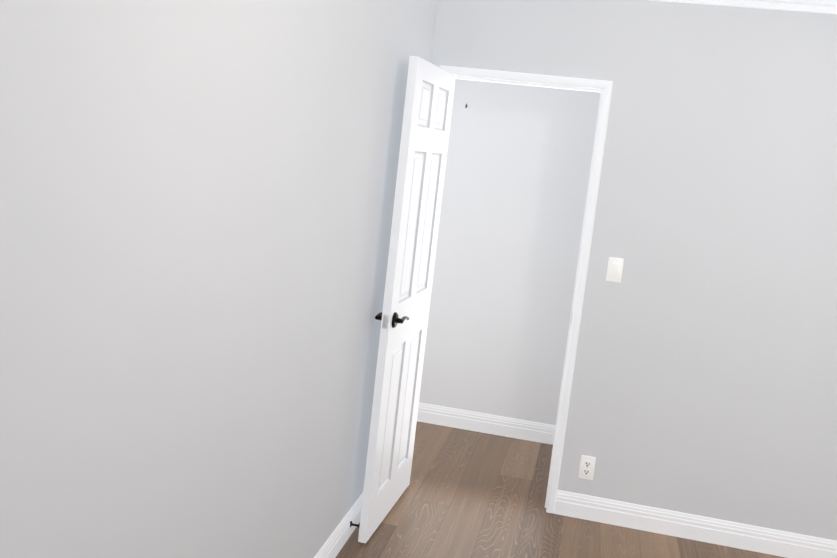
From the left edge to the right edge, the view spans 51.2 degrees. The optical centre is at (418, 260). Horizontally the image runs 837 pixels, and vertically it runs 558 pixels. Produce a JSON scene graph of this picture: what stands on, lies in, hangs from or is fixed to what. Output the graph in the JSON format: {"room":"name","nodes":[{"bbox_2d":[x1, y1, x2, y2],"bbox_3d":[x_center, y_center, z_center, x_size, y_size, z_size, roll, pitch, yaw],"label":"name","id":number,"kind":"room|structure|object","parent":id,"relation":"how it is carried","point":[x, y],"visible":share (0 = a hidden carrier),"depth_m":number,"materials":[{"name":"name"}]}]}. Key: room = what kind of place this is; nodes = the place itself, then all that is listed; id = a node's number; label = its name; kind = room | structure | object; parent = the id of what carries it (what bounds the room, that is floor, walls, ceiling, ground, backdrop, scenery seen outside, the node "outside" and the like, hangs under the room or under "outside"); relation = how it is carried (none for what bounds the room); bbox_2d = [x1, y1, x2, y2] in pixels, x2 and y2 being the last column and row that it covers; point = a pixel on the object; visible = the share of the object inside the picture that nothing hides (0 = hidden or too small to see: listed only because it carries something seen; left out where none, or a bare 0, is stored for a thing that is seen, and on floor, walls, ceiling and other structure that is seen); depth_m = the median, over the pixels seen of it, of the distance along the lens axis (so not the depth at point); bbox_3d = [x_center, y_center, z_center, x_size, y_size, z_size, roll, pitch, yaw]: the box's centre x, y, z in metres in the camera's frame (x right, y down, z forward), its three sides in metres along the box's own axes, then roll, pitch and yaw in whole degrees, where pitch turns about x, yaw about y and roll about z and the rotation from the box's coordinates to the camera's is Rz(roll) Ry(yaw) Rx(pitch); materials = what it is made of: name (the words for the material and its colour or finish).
{"room":"empty bedroom","nodes":[
{"label":"empty bedroom","id":0,"kind":"room"},
{"bbox_2d":[0,0,437,557],"bbox_3d":[-0.572,0.079,1.995,0.120,2.590,4.940,8,8,11],"label":"wall","id":1,"kind":"structure","parent":0,"point":[197,197],"depth_m":1.97,"materials":[{"name":"grey paint"}]},
{"bbox_2d":[314,492,362,557],"bbox_3d":[-0.627,1.308,2.139,0.044,0.118,4.700,8,8,11],"label":"baseboard","id":2,"kind":"structure","parent":1,"relation":"attached to","point":[335,542],"depth_m":3.64,"materials":[{"name":"white wood"}]},
{"bbox_2d":[350,521,359,526],"bbox_3d":[-0.270,1.137,3.751,0.050,0.028,0.028,8,8,11],"label":"door stop","id":3,"kind":"object","parent":1,"relation":"attached to","point":[352,524],"visible":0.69,"depth_m":3.75,"materials":[{"name":"black metal"}]},
{"bbox_2d":[419,79,599,424],"bbox_3d":[0.490,-0.208,5.296,3.800,2.540,0.120,8,8,11],"label":"wall","id":4,"kind":"structure","parent":0,"point":[517,174],"depth_m":5.24,"materials":[{"name":"paint"}]},
{"bbox_2d":[417,402,555,444],"bbox_3d":[0.344,0.992,5.386,3.800,0.118,0.015,8,8,11],"label":"baseboard","id":5,"kind":"structure","parent":4,"relation":"attached to","point":[489,424],"depth_m":5.37,"materials":[{"name":"white wood"}]},
{"bbox_2d":[336,421,785,557],"bbox_3d":[0.493,1.501,2.461,5.750,0.100,6.150,8,8,11],"label":"floor","id":6,"kind":"structure","parent":0,"point":[469,494],"depth_m":4.13,"materials":[{"name":"brown wood"}]},
{"bbox_2d":[431,0,836,540],"bbox_3d":[1.808,0.086,3.968,3.750,2.590,0.120,8,8,11],"label":"wall","id":7,"kind":"structure","parent":0,"point":[704,382],"depth_m":4.01,"materials":[{"name":"grey paint"}]},
{"bbox_2d":[358,56,455,542],"bbox_3d":[-0.039,0.159,3.924,0.124,2.030,0.736,8,8,13],"label":"open door","id":8,"kind":"structure","parent":7,"relation":"in","point":[403,316],"depth_m":3.80,"materials":[{"name":"white painted wood"},{"name":"oil rubbed bronze"}]},
{"bbox_2d":[439,65,612,512],"bbox_3d":[0.396,0.145,4.274,0.815,2.086,0.152,8,8,11],"label":"trim","id":9,"kind":"structure","parent":7,"relation":"attached to","point":[603,88],"depth_m":4.11,"materials":[{"name":"white wood"}]},
{"bbox_2d":[578,455,595,479],"bbox_3d":[0.813,0.999,4.210,0.070,0.115,0.010,8,8,11],"label":"outlet","id":10,"kind":"object","parent":7,"relation":"attached to","point":[587,467],"visible":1,"depth_m":4.21,"materials":[{"name":"white plastic"}]},
{"bbox_2d":[606,257,623,282],"bbox_3d":[0.919,0.044,4.084,0.070,0.115,0.014,8,8,11],"label":"rocker light switch","id":11,"kind":"object","parent":7,"relation":"attached to","point":[614,270],"visible":1,"depth_m":4.08,"materials":[{"name":"white plastic"}]},
{"bbox_2d":[554,490,836,557],"bbox_3d":[1.389,1.274,4.115,1.477,0.118,0.015,8,8,11],"label":"baseboard","id":12,"kind":"structure","parent":7,"relation":"attached to","point":[697,528],"depth_m":4.11,"materials":[{"name":"white wood"}]},
{"bbox_2d":[650,0,836,13],"bbox_3d":[1.525,-1.167,3.779,2.700,0.134,0.104,8,8,11],"label":"crown molding","id":13,"kind":"structure","parent":7,"relation":"attached to","point":[822,6],"depth_m":3.73,"materials":[{"name":"white"}]}
]}

